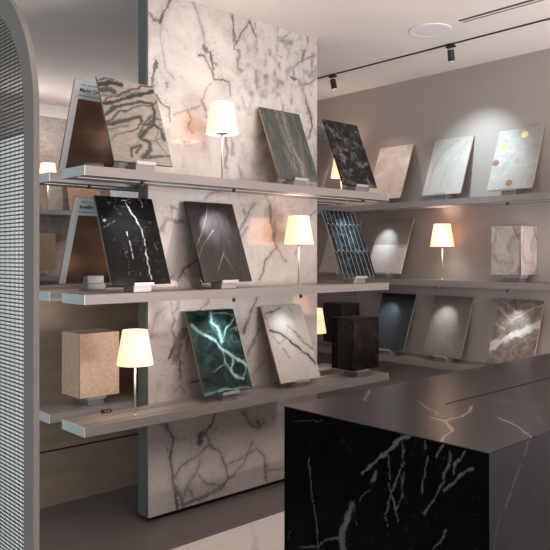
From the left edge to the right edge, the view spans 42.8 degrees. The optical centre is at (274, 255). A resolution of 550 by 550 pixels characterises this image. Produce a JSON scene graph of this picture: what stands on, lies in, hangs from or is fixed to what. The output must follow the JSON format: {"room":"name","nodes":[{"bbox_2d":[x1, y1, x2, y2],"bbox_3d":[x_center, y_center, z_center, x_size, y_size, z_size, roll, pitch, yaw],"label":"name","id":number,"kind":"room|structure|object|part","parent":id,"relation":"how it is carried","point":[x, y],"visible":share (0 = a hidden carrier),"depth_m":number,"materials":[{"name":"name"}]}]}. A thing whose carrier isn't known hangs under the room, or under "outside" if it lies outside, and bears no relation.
{"room":"store","nodes":[
{"label":"store","id":0,"kind":"room"},
{"bbox_2d":[2,98,68,118],"bbox_3d":[-3.091,-0.015,6.233,5.890,3.130,0.120,0,0,-43],"label":"wall","id":1,"kind":"structure","parent":0,"point":[48,110],"depth_m":6.96,"materials":[{"name":"paint"}]},
{"bbox_2d":[39,275,59,280],"bbox_3d":[-2.085,0.214,6.846,3.000,0.051,0.280,0,0,-43],"label":"shelf","id":2,"kind":"object","parent":1,"relation":"attached to","point":[47,277],"visible":0.03,"depth_m":6.62,"materials":[{"name":"grey metal"}]},
{"bbox_2d":[39,271,47,275],"bbox_3d":[-2.247,0.163,6.671,0.118,0.052,0.134,0,0,-43],"label":"display stand","id":3,"kind":"object","parent":2,"relation":"on","point":[41,273],"visible":0.48,"depth_m":6.64,"materials":[{"name":"metal"}]},
{"bbox_2d":[39,233,55,270],"bbox_3d":[-2.250,-0.039,6.674,0.245,0.352,0.210,0,0,-43],"label":"stone block","id":4,"kind":"object","parent":3,"relation":"on","point":[47,241],"visible":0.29,"depth_m":6.62,"materials":[{"name":"beige stone"}]},
{"bbox_2d":[39,209,71,216],"bbox_3d":[-2.085,-0.414,6.846,3.000,0.051,0.280,0,0,-43],"label":"shelf","id":5,"kind":"object","parent":1,"relation":"attached to","point":[42,212],"visible":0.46,"depth_m":6.68,"materials":[{"name":"grey metal"}]},
{"bbox_2d":[39,162,55,208],"bbox_3d":[-2.169,-0.662,6.701,0.190,0.444,0.190,0,0,-43],"label":"table lamp","id":6,"kind":"object","parent":5,"relation":"on","point":[45,167],"visible":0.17,"depth_m":6.64,"materials":[{"name":"fabric"}]},
{"bbox_3d":[-2.169,-0.794,6.701,0.190,0.180,0.190,0,0,-43],"label":"lamp shade","id":7,"kind":"part","parent":6,"relation":"part of","materials":[{"name":"beige fabric"}]},
{"bbox_2d":[67,187,100,209],"bbox_3d":[-1.907,-0.683,6.991,0.355,0.488,0.133,0,0,-43],"label":"sample","id":8,"kind":"object","parent":5,"relation":"on","point":[71,191],"visible":0.23,"depth_m":6.94,"materials":[{"name":"beige stone"}]},
{"bbox_2d":[109,190,137,197],"bbox_3d":[-1.556,-0.615,7.290,0.340,0.352,0.099,0,0,-43],"label":"sample","id":9,"kind":"object","parent":5,"relation":"on","point":[113,193],"visible":0.18,"depth_m":7.28,"materials":[{"name":"white stone"}]},
{"bbox_2d":[2,110,127,285],"bbox_3d":[-3.041,0.065,6.177,5.888,2.870,0.030,0,0,-43],"label":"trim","id":10,"kind":"structure","parent":1,"relation":"attached to","point":[51,129],"depth_m":6.95,"materials":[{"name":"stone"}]},
{"bbox_2d":[39,283,137,508],"bbox_3d":[-1.611,0.840,4.041,3.500,1.320,0.110,0,0,-43],"label":"wall","id":11,"kind":"structure","parent":0,"point":[74,473],"depth_m":4.32,"materials":[{"name":"brown paint"}]},
{"bbox_2d":[39,433,137,453],"bbox_3d":[-1.572,1.168,3.998,3.500,0.008,0.006,0,0,-43],"label":"trim","id":12,"kind":"structure","parent":11,"relation":"attached to","point":[135,433],"depth_m":4.36,"materials":[{"name":"black metal"}]},
{"bbox_2d":[39,481,283,549],"bbox_3d":[0.003,1.525,2.870,5.890,0.050,9.020,0,0,-43],"label":"floor","id":13,"kind":"structure","parent":0,"point":[110,520],"depth_m":3.92,"materials":[{"name":"grey ceramic"}]},
{"bbox_2d":[2,132,20,549],"bbox_3d":[-0.863,0.580,2.114,0.022,1.840,0.640,0,0,-43],"label":"panel","id":14,"kind":"object","parent":13,"relation":"on","point":[20,132],"visible":0.02,"depth_m":1.95,"materials":[{"name":"white metal"}]},
{"bbox_2d":[0,0,38,549],"bbox_3d":[-0.862,0.370,2.034,0.015,2.260,0.800,0,0,-43],"label":"screen","id":15,"kind":"object","parent":13,"relation":"on","point":[13,19],"visible":1,"depth_m":1.83,"materials":[{"name":"paint"}]},
{"bbox_2d":[138,0,316,520],"bbox_3d":[-0.245,0.000,4.432,1.360,3.000,0.105,0,0,-43],"label":"wall","id":16,"kind":"structure","parent":13,"relation":"on","point":[194,55],"depth_m":4.25,"materials":[{"name":"white stone"}]},
{"bbox_2d":[39,363,343,423],"bbox_3d":[-0.398,0.856,4.552,2.343,0.051,0.235,0,0,-43],"label":"display shelf","id":17,"kind":"object","parent":16,"relation":"attached to","point":[53,413],"visible":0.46,"depth_m":3.90,"materials":[{"name":"beige paint"}]},
{"bbox_2d":[78,395,105,404],"bbox_3d":[-1.044,0.804,3.978,0.115,0.052,0.140,0,0,-43],"label":"display stand","id":18,"kind":"object","parent":17,"relation":"on","point":[99,399],"visible":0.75,"depth_m":3.93,"materials":[{"name":"metal"}]},
{"bbox_2d":[62,328,118,398],"bbox_3d":[-1.047,0.602,3.982,0.240,0.352,0.218,0,0,-43],"label":"stone block","id":19,"kind":"object","parent":18,"relation":"on","point":[89,356],"visible":1,"depth_m":3.90,"materials":[{"name":"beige stone"}]},
{"bbox_3d":[-1.044,0.790,3.978,0.115,0.023,0.140,0,0,-43],"label":"support plate","id":20,"kind":"part","parent":18,"relation":"part of","materials":[{"name":"metal"}]},
{"bbox_2d":[317,308,325,333],"bbox_3d":[0.283,0.608,5.175,0.190,0.444,0.190,0,0,-43],"label":"table lamp","id":21,"kind":"object","parent":17,"relation":"on","point":[321,329],"visible":0.27,"depth_m":5.11,"materials":[{"name":"fabric"}]},
{"bbox_2d":[39,280,343,300],"bbox_3d":[-0.398,0.214,4.552,2.343,0.051,0.235,0,0,-43],"label":"display shelf","id":22,"kind":"object","parent":16,"relation":"attached to","point":[44,295],"visible":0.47,"depth_m":3.76,"materials":[{"name":"beige paint"}]},
{"bbox_2d":[78,275,105,289],"bbox_3d":[-1.034,0.150,3.963,0.120,0.078,0.120,0,0,-43],"label":"display stand","id":23,"kind":"object","parent":22,"relation":"on","point":[89,282],"visible":0.99,"depth_m":3.92,"materials":[{"name":"metal"}]},
{"bbox_2d":[58,196,109,283],"bbox_3d":[-0.998,-0.082,3.924,0.355,0.471,0.202,0,0,-43],"label":"sample","id":24,"kind":"object","parent":23,"relation":"on","point":[83,255],"visible":0.58,"depth_m":3.87,"materials":[{"name":"brown metal"}]},
{"bbox_3d":[-0.999,-0.084,3.926,0.355,0.500,0.012,0,22,-43],"label":"stone panel","id":25,"kind":"part","parent":24,"relation":"part of","materials":[{"name":"stone"}]},
{"bbox_3d":[-1.005,-0.033,3.932,0.287,0.400,0.003,0,22,-43],"label":"bronzed panel","id":26,"kind":"part","parent":24,"relation":"part of","materials":[{"name":"brown metal"}]},
{"bbox_2d":[39,172,347,204],"bbox_3d":[-0.398,-0.403,4.552,2.343,0.074,0.235,0,0,-43],"label":"display shelf","id":27,"kind":"object","parent":16,"relation":"attached to","point":[48,178],"visible":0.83,"depth_m":3.90,"materials":[{"name":"grey metal"}]},
{"bbox_2d":[83,163,103,166],"bbox_3d":[-1.034,-0.479,3.963,0.120,0.078,0.120,0,0,-43],"label":"display stand","id":28,"kind":"object","parent":27,"relation":"on","point":[91,164],"visible":0.02,"depth_m":3.92,"materials":[{"name":"metal"}]},
{"bbox_2d":[58,78,118,169],"bbox_3d":[-0.998,-0.711,3.924,0.355,0.471,0.202,0,0,-43],"label":"sample","id":29,"kind":"object","parent":28,"relation":"on","point":[85,140],"visible":0.77,"depth_m":3.87,"materials":[{"name":"brown metal"}]},
{"bbox_3d":[-0.999,-0.713,3.926,0.355,0.500,0.012,0,22,-43],"label":"stone panel","id":30,"kind":"part","parent":29,"relation":"part of","materials":[{"name":"stone"}]},
{"bbox_3d":[-1.005,-0.662,3.932,0.287,0.400,0.003,0,22,-43],"label":"bronzed panel","id":31,"kind":"part","parent":29,"relation":"part of","materials":[{"name":"brown metal"}]},
{"bbox_2d":[62,370,387,437],"bbox_3d":[-0.139,0.856,4.270,2.343,0.051,0.240,0,0,-43],"label":"display shelf","id":32,"kind":"object","parent":16,"relation":"attached to","point":[91,425],"visible":0.94,"depth_m":3.92,"materials":[{"name":"beige paint"}]},
{"bbox_2d":[101,408,111,413],"bbox_3d":[-0.893,0.821,3.719,0.056,0.018,0.023,0,0,-43],"label":"connector","id":33,"kind":"object","parent":32,"relation":"on","point":[109,410],"visible":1,"depth_m":3.71,"materials":[{"name":"black metal"}]},
{"bbox_2d":[116,329,152,415],"bbox_3d":[-0.730,0.608,3.663,0.190,0.444,0.190,0,0,-43],"label":"table lamp","id":34,"kind":"object","parent":32,"relation":"on","point":[135,348],"visible":1,"depth_m":3.60,"materials":[{"name":"fabric"}]},
{"bbox_3d":[-0.730,0.476,3.663,0.190,0.180,0.190,0,0,-43],"label":"lamp shade","id":35,"kind":"part","parent":34,"relation":"part of","materials":[{"name":"beige fabric"}]},
{"bbox_2d":[212,390,239,400],"bbox_3d":[-0.289,0.791,4.079,0.120,0.078,0.120,0,0,-43],"label":"display stand","id":36,"kind":"object","parent":32,"relation":"on","point":[225,396],"visible":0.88,"depth_m":4.04,"materials":[{"name":"metal"}]},
{"bbox_2d":[184,309,252,396],"bbox_3d":[-0.329,0.557,4.123,0.355,0.468,0.198,0,0,-43],"label":"sample","id":37,"kind":"object","parent":36,"relation":"on","point":[221,364],"visible":1,"depth_m":4.11,"materials":[{"name":"green stone"}]},
{"bbox_2d":[284,378,309,387],"bbox_3d":[0.140,0.791,4.474,0.120,0.078,0.120,0,0,-43],"label":"display stand","id":38,"kind":"object","parent":32,"relation":"on","point":[304,382],"visible":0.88,"depth_m":4.43,"materials":[{"name":"metal"}]},
{"bbox_2d":[260,304,320,383],"bbox_3d":[0.100,0.557,4.518,0.355,0.468,0.198,0,0,-43],"label":"sample","id":39,"kind":"object","parent":38,"relation":"on","point":[293,355],"visible":1,"depth_m":4.50,"materials":[{"name":"white stone"}]},
{"bbox_2d":[343,369,368,376],"bbox_3d":[0.564,0.804,4.905,0.127,0.052,0.131,0,0,-43],"label":"display stand","id":40,"kind":"object","parent":32,"relation":"on","point":[346,372],"visible":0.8,"depth_m":4.87,"materials":[{"name":"metal"}]},
{"bbox_2d":[332,315,378,370],"bbox_3d":[0.561,0.602,4.908,0.264,0.352,0.205,0,0,-43],"label":"stone block","id":41,"kind":"object","parent":40,"relation":"on","point":[355,338],"visible":1,"depth_m":4.83,"materials":[{"name":"brown stone"}]},
{"bbox_3d":[0.564,0.790,4.905,0.127,0.023,0.131,0,0,-43],"label":"support plate","id":42,"kind":"part","parent":40,"relation":"part of","materials":[{"name":"metal"}]},
{"bbox_2d":[62,165,387,202],"bbox_3d":[-0.139,-0.403,4.270,2.343,0.074,0.240,0,0,-43],"label":"display shelf","id":43,"kind":"object","parent":16,"relation":"attached to","point":[83,172],"visible":1,"depth_m":3.95,"materials":[{"name":"beige paint"}]},
{"bbox_2d":[126,160,155,170],"bbox_3d":[-0.708,-0.479,3.694,0.120,0.078,0.120,0,0,-43],"label":"display stand","id":44,"kind":"object","parent":43,"relation":"on","point":[139,165],"visible":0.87,"depth_m":3.66,"materials":[{"name":"metal"}]},
{"bbox_2d":[95,76,172,166],"bbox_3d":[-0.748,-0.713,3.738,0.355,0.468,0.198,0,0,-43],"label":"sample","id":45,"kind":"object","parent":44,"relation":"on","point":[131,112],"visible":1,"depth_m":3.73,"materials":[{"name":"beige stone"}]},
{"bbox_2d":[206,100,238,177],"bbox_3d":[-0.305,-0.662,4.054,0.190,0.444,0.190,0,0,-43],"label":"table lamp","id":46,"kind":"object","parent":43,"relation":"on","point":[222,122],"visible":0.88,"depth_m":3.99,"materials":[{"name":"fabric"}]},
{"bbox_2d":[206,131,237,135],"bbox_3d":[-0.305,-0.710,4.054,0.185,0.004,0.185,0,0,-43],"label":"diffuser","id":47,"kind":"object","parent":46,"relation":"attached to","point":[211,133],"depth_m":4.05,"materials":[{"name":"beige plastic"}]},
{"bbox_3d":[-0.305,-0.794,4.054,0.190,0.180,0.190,0,0,-43],"label":"lamp shade","id":48,"kind":"part","parent":46,"relation":"part of","materials":[{"name":"beige fabric"}]},
{"bbox_2d":[283,177,308,185],"bbox_3d":[0.130,-0.479,4.465,0.120,0.078,0.120,0,0,-43],"label":"display stand","id":49,"kind":"object","parent":43,"relation":"on","point":[297,181],"visible":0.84,"depth_m":4.43,"materials":[{"name":"metal"}]},
{"bbox_2d":[258,107,318,181],"bbox_3d":[0.090,-0.713,4.508,0.355,0.468,0.198,0,0,-43],"label":"sample","id":50,"kind":"object","parent":49,"relation":"on","point":[284,131],"visible":1,"depth_m":4.50,"materials":[{"name":"green stone"}]},
{"bbox_2d":[345,184,368,191],"bbox_3d":[0.564,-0.479,4.864,0.120,0.078,0.120,0,0,-43],"label":"display stand","id":51,"kind":"object","parent":43,"relation":"on","point":[359,187],"visible":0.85,"depth_m":4.83,"materials":[{"name":"metal"}]},
{"bbox_2d":[322,119,376,187],"bbox_3d":[0.524,-0.713,4.908,0.355,0.468,0.198,0,0,-43],"label":"sample","id":52,"kind":"object","parent":51,"relation":"on","point":[345,141],"visible":1,"depth_m":4.89,"materials":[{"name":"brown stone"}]},
{"bbox_2d":[62,282,387,304],"bbox_3d":[-0.139,0.226,4.270,2.343,0.074,0.240,0,0,-43],"label":"display shelf","id":53,"kind":"object","parent":16,"relation":"attached to","point":[109,297],"visible":1,"depth_m":3.95,"materials":[{"name":"beige paint"}]},
{"bbox_2d":[123,282,153,292],"bbox_3d":[-0.717,0.150,3.685,0.120,0.078,0.120,0,0,-43],"label":"display stand","id":54,"kind":"object","parent":53,"relation":"on","point":[143,286],"visible":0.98,"depth_m":3.65,"materials":[{"name":"metal"}]},
{"bbox_2d":[93,195,170,285],"bbox_3d":[-0.757,-0.084,3.729,0.355,0.468,0.198,0,0,-43],"label":"sample","id":55,"kind":"object","parent":54,"relation":"on","point":[129,230],"visible":1,"depth_m":3.72,"materials":[{"name":"black stone"}]},
{"bbox_2d":[211,280,238,288],"bbox_3d":[-0.293,0.150,4.075,0.120,0.078,0.120,0,0,-43],"label":"display stand","id":56,"kind":"object","parent":53,"relation":"on","point":[225,284],"visible":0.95,"depth_m":4.04,"materials":[{"name":"metal"}]},
{"bbox_2d":[184,201,251,282],"bbox_3d":[-0.334,-0.084,4.119,0.355,0.468,0.198,0,0,-43],"label":"sample","id":57,"kind":"object","parent":56,"relation":"on","point":[220,253],"visible":1,"depth_m":4.11,"materials":[{"name":"brown dark brown-black marble with pale veins"}]},
{"bbox_2d":[284,215,313,285],"bbox_3d":[0.151,-0.033,4.474,0.190,0.444,0.190,0,0,-43],"label":"table lamp","id":58,"kind":"object","parent":53,"relation":"on","point":[298,230],"visible":1,"depth_m":4.41,"materials":[{"name":"fabric"}]},
{"bbox_3d":[0.151,-0.165,4.474,0.190,0.180,0.190,0,0,-43],"label":"lamp shade","id":59,"kind":"part","parent":58,"relation":"part of","materials":[{"name":"beige fabric"}]},
{"bbox_2d":[344,276,367,283],"bbox_3d":[0.556,0.150,4.856,0.120,0.078,0.120,0,0,-43],"label":"display stand","id":60,"kind":"object","parent":53,"relation":"on","point":[359,279],"visible":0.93,"depth_m":4.82,"materials":[{"name":"metal"}]},
{"bbox_2d":[321,210,375,277],"bbox_3d":[0.516,-0.084,4.900,0.355,0.468,0.198,0,0,-43],"label":"sample","id":61,"kind":"object","parent":60,"relation":"on","point":[345,234],"visible":1,"depth_m":4.89,"materials":[{"name":"blue tile"}]},
{"bbox_2d":[284,353,549,549],"bbox_3d":[1.236,1.050,3.295,2.420,0.900,0.910,0,0,-43],"label":"counter","id":62,"kind":"object","parent":13,"relation":"on","point":[459,460],"depth_m":2.49,"materials":[{"name":"black stone"}]},
{"bbox_3d":[0.934,1.052,3.622,2.420,0.896,0.019,0,0,-43],"label":"panel","id":63,"kind":"part","parent":62,"relation":"part of","materials":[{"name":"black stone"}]},
{"bbox_3d":[0.346,1.052,2.490,0.020,0.896,0.890,0,0,-43],"label":"panel","id":64,"kind":"part","parent":62,"relation":"part of","materials":[{"name":"black stone"}]},
{"bbox_2d":[284,353,549,424],"bbox_3d":[1.068,0.602,3.477,2.420,0.003,0.413,0,0,-43],"label":"countertop","id":65,"kind":"structure","parent":62,"relation":"on","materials":[{"name":"black stone"}]},
{"bbox_3d":[1.537,1.052,2.967,2.420,0.896,0.020,0,0,-43],"label":"panel","id":66,"kind":"part","parent":62,"relation":"part of","materials":[{"name":"black stone"}]},
{"bbox_2d":[2,0,549,106],"bbox_3d":[-0.742,-1.540,3.679,5.890,0.080,6.820,0,0,-43],"label":"ceiling","id":67,"kind":"structure","parent":0,"point":[71,39],"depth_m":4.80,"materials":[{"name":"paint"}]},
{"bbox_2d":[409,23,451,36],"bbox_3d":[1.030,-1.496,4.656,0.276,0.007,0.276,0,0,-43],"label":"ceiling speaker","id":68,"kind":"object","parent":67,"relation":"attached to","point":[428,29],"visible":1,"depth_m":4.65,"materials":[{"name":"white plastic"}]},
{"bbox_2d":[412,25,448,35],"bbox_3d":[1.030,-1.497,4.656,0.242,0.004,0.242,0,0,-43],"label":"grille","id":69,"kind":"object","parent":68,"relation":"attached to","point":[419,30],"depth_m":4.65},
{"bbox_2d":[317,18,549,78],"bbox_3d":[0.773,-1.496,5.467,0.012,0.008,5.800,0,0,-43],"label":"track","id":70,"kind":"object","parent":67,"relation":"attached to","point":[547,18],"visible":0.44,"depth_m":5.01,"materials":[{"name":"black metal"}]},
{"bbox_2d":[328,75,336,89],"bbox_3d":[0.481,-1.431,5.796,0.061,0.114,0.060,0,0,-43],"label":"track spotlight","id":71,"kind":"object","parent":70,"relation":"attached to","point":[332,81],"visible":1,"depth_m":5.78,"materials":[{"name":"black metal"}]},
{"bbox_2d":[445,44,455,61],"bbox_3d":[1.247,-1.431,4.965,0.064,0.113,0.060,0,0,-43],"label":"track spotlight","id":72,"kind":"object","parent":70,"relation":"attached to","point":[451,56],"visible":1,"depth_m":4.95,"materials":[{"name":"black metal"}]},
{"bbox_2d":[458,0,542,22],"bbox_3d":[1.713,-1.499,3.919,0.062,0.006,1.550,0,0,-43],"label":"ceiling vent","id":73,"kind":"object","parent":67,"relation":"in","point":[528,2],"visible":1,"depth_m":4.29,"materials":[{"name":"metal"}]},
{"bbox_2d":[317,48,549,398],"bbox_3d":[2.215,-0.015,4.904,0.120,3.130,9.020,0,0,-43],"label":"wall","id":74,"kind":"structure","parent":0,"point":[484,100],"depth_m":5.65,"materials":[{"name":"beige paint"}]},
{"bbox_2d":[317,342,491,370],"bbox_3d":[1.039,0.856,5.915,0.242,0.051,5.300,0,0,-43],"label":"wall shelf","id":75,"kind":"object","parent":74,"relation":"attached to","point":[404,358],"visible":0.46,"depth_m":5.64,"materials":[{"name":"beige paint"}]},
{"bbox_2d":[379,348,397,354],"bbox_3d":[0.961,0.791,5.932,0.120,0.078,0.120,0,0,-43],"label":"display stand","id":76,"kind":"object","parent":75,"relation":"on","point":[382,351],"visible":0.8,"depth_m":5.90,"materials":[{"name":"metal"}]},
{"bbox_2d":[377,293,416,351],"bbox_3d":[1.005,0.557,5.972,0.198,0.468,0.355,0,0,-43],"label":"sample","id":77,"kind":"object","parent":76,"relation":"on","point":[395,312],"visible":0.84,"depth_m":5.95,"materials":[{"name":"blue stone"}]},
{"bbox_2d":[433,355,453,362],"bbox_3d":[1.329,0.791,5.532,0.120,0.078,0.120,0,0,-43],"label":"display stand","id":78,"kind":"object","parent":75,"relation":"on","point":[438,358],"visible":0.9,"depth_m":5.50,"materials":[{"name":"metal"}]},
{"bbox_2d":[422,295,473,358],"bbox_3d":[1.372,0.557,5.572,0.198,0.468,0.355,0,0,-43],"label":"sample","id":79,"kind":"object","parent":78,"relation":"on","point":[448,325],"visible":1,"depth_m":5.56,"materials":[{"name":"grey stone"}]},
{"bbox_3d":[0.606,0.804,6.390,0.108,0.052,0.150,0,0,-43],"label":"display stand","id":80,"kind":"object","parent":75,"relation":"on","visible":0},
{"bbox_2d":[323,302,358,341],"bbox_3d":[0.603,0.602,6.394,0.224,0.352,0.235,0,0,-43],"label":"stone block","id":81,"kind":"object","parent":80,"relation":"on","point":[330,309],"visible":0.48,"depth_m":6.34,"materials":[{"name":"black stone"}]},
{"bbox_2d":[317,192,549,214],"bbox_3d":[1.039,-0.403,5.915,0.242,0.074,5.300,0,0,-43],"label":"wall shelf","id":82,"kind":"object","parent":74,"relation":"attached to","point":[543,196],"visible":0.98,"depth_m":5.45,"materials":[{"name":"beige paint"}]},
{"bbox_2d":[331,160,341,205],"bbox_3d":[0.597,-0.662,6.323,0.190,0.444,0.190,0,0,-43],"label":"table lamp","id":83,"kind":"object","parent":82,"relation":"on","point":[334,175],"visible":0.26,"depth_m":6.28,"materials":[{"name":"fabric"}]},
{"bbox_3d":[0.597,-0.794,6.323,0.190,0.180,0.190,0,0,-43],"label":"lamp shade","id":84,"kind":"part","parent":83,"relation":"part of","materials":[{"name":"beige fabric"}]},
{"bbox_2d":[378,199,394,203],"bbox_3d":[0.941,-0.479,5.954,0.120,0.078,0.120,0,0,-43],"label":"display stand","id":85,"kind":"object","parent":82,"relation":"on","point":[389,200],"visible":0.19,"depth_m":5.92,"materials":[{"name":"metal"}]},
{"bbox_2d":[369,144,413,198],"bbox_3d":[0.984,-0.713,5.994,0.198,0.468,0.355,0,0,-43],"label":"sample","id":86,"kind":"object","parent":85,"relation":"on","point":[392,165],"visible":0.84,"depth_m":5.97,"materials":[{"name":"beige stone"}]},
{"bbox_2d":[433,193,453,199],"bbox_3d":[1.329,-0.479,5.532,0.120,0.078,0.120,0,0,-43],"label":"display stand","id":87,"kind":"object","parent":82,"relation":"on","point":[438,196],"visible":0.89,"depth_m":5.50,"materials":[{"name":"metal"}]},
{"bbox_2d":[422,135,473,195],"bbox_3d":[1.372,-0.713,5.572,0.198,0.468,0.355,0,0,-43],"label":"sample","id":88,"kind":"object","parent":87,"relation":"on","point":[449,161],"visible":1,"depth_m":5.56,"materials":[{"name":"stone"}]},
{"bbox_2d":[500,187,522,194],"bbox_3d":[1.720,-0.479,5.107,0.120,0.078,0.120,0,0,-43],"label":"display stand","id":89,"kind":"object","parent":82,"relation":"on","point":[505,191],"visible":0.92,"depth_m":5.07,"materials":[{"name":"metal"}]},
{"bbox_2d":[487,125,544,191],"bbox_3d":[1.763,-0.713,5.147,0.198,0.468,0.356,0,0,-43],"label":"sample","id":90,"kind":"object","parent":89,"relation":"on","point":[517,151],"visible":1,"depth_m":5.14,"materials":[{"name":"grey stone"}]},
{"bbox_2d":[317,276,549,291],"bbox_3d":[1.039,0.226,5.915,0.242,0.074,5.300,0,0,-43],"label":"wall shelf","id":91,"kind":"object","parent":74,"relation":"attached to","point":[391,281],"visible":0.7,"depth_m":5.39,"materials":[{"name":"beige paint"}]},
{"bbox_2d":[327,271,340,276],"bbox_3d":[0.553,0.150,6.375,0.120,0.078,0.120,0,0,-43],"label":"display stand","id":92,"kind":"object","parent":91,"relation":"on","point":[330,273],"visible":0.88,"depth_m":6.33,"materials":[{"name":"metal"}]},
{"bbox_2d":[319,221,361,272],"bbox_3d":[0.596,-0.084,6.415,0.198,0.468,0.355,0,0,-43],"label":"sample","id":93,"kind":"object","parent":92,"relation":"on","point":[328,263],"visible":0.28,"depth_m":6.45,"materials":[{"name":"grey stone"}]},
{"bbox_2d":[376,272,394,278],"bbox_3d":[0.941,0.150,5.954,0.120,0.078,0.120,0,0,-43],"label":"display stand","id":94,"kind":"object","parent":91,"relation":"on","point":[380,274],"visible":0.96,"depth_m":5.92,"materials":[{"name":"metal"}]},
{"bbox_2d":[370,218,413,273],"bbox_3d":[0.984,-0.084,5.992,0.202,0.468,0.357,0,0,-43],"label":"sample","id":95,"kind":"object","parent":94,"relation":"on","point":[389,250],"visible":0.88,"depth_m":5.97,"materials":[{"name":"grey stone"}]},
{"bbox_2d":[430,224,454,279],"bbox_3d":[1.330,-0.033,5.585,0.190,0.444,0.190,0,0,-43],"label":"table lamp","id":96,"kind":"object","parent":91,"relation":"on","point":[442,236],"visible":1,"depth_m":5.52,"materials":[{"name":"fabric"}]},
{"bbox_3d":[1.330,-0.165,5.585,0.190,0.180,0.190,0,0,-43],"label":"lamp shade","id":97,"kind":"part","parent":96,"relation":"part of","materials":[{"name":"beige fabric"}]},
{"bbox_2d":[501,275,527,281],"bbox_3d":[1.754,0.163,5.136,0.113,0.052,0.150,0,0,-43],"label":"display stand","id":98,"kind":"object","parent":91,"relation":"on","point":[506,278],"visible":0.96,"depth_m":5.09,"materials":[{"name":"metal"}]},
{"bbox_2d":[491,226,536,274],"bbox_3d":[1.751,-0.039,5.139,0.236,0.352,0.234,0,0,-43],"label":"stone block","id":99,"kind":"object","parent":98,"relation":"on","point":[513,248],"visible":1,"depth_m":5.06,"materials":[{"name":"grey stone"}]},
{"bbox_3d":[1.754,0.149,5.136,0.113,0.023,0.150,0,0,-43],"label":"support plate","id":100,"kind":"part","parent":98,"relation":"part of","materials":[{"name":"metal"}]},
{"bbox_3d":[0.249,-0.479,5.143,0.120,0.078,0.120,0,0,-43],"label":"display stand","id":101,"kind":"object","parent":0,"visible":0},
{"bbox_2d":[317,123,332,187],"bbox_3d":[0.285,-0.711,5.104,0.355,0.471,0.202,0,0,-43],"label":"sample","id":102,"kind":"object","parent":101,"relation":"on","point":[324,152],"visible":0.34,"depth_m":5.14,"materials":[{"name":"beige stone"}]},
{"bbox_3d":[0.278,-0.662,5.112,0.287,0.400,0.003,0,22,-43],"label":"bronzed panel","id":103,"kind":"part","parent":102,"relation":"part of","materials":[{"name":"metal"}]},
{"bbox_3d":[1.720,0.791,5.107,0.120,0.078,0.120,0,0,-43],"label":"display stand","id":104,"kind":"object","parent":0,"visible":0},
{"bbox_2d":[487,299,544,363],"bbox_3d":[1.764,0.557,5.147,0.198,0.468,0.355,0,0,-43],"label":"sample","id":105,"kind":"object","parent":104,"relation":"on","point":[516,330],"visible":0.94,"depth_m":5.14,"materials":[{"name":"stone"}]}
]}

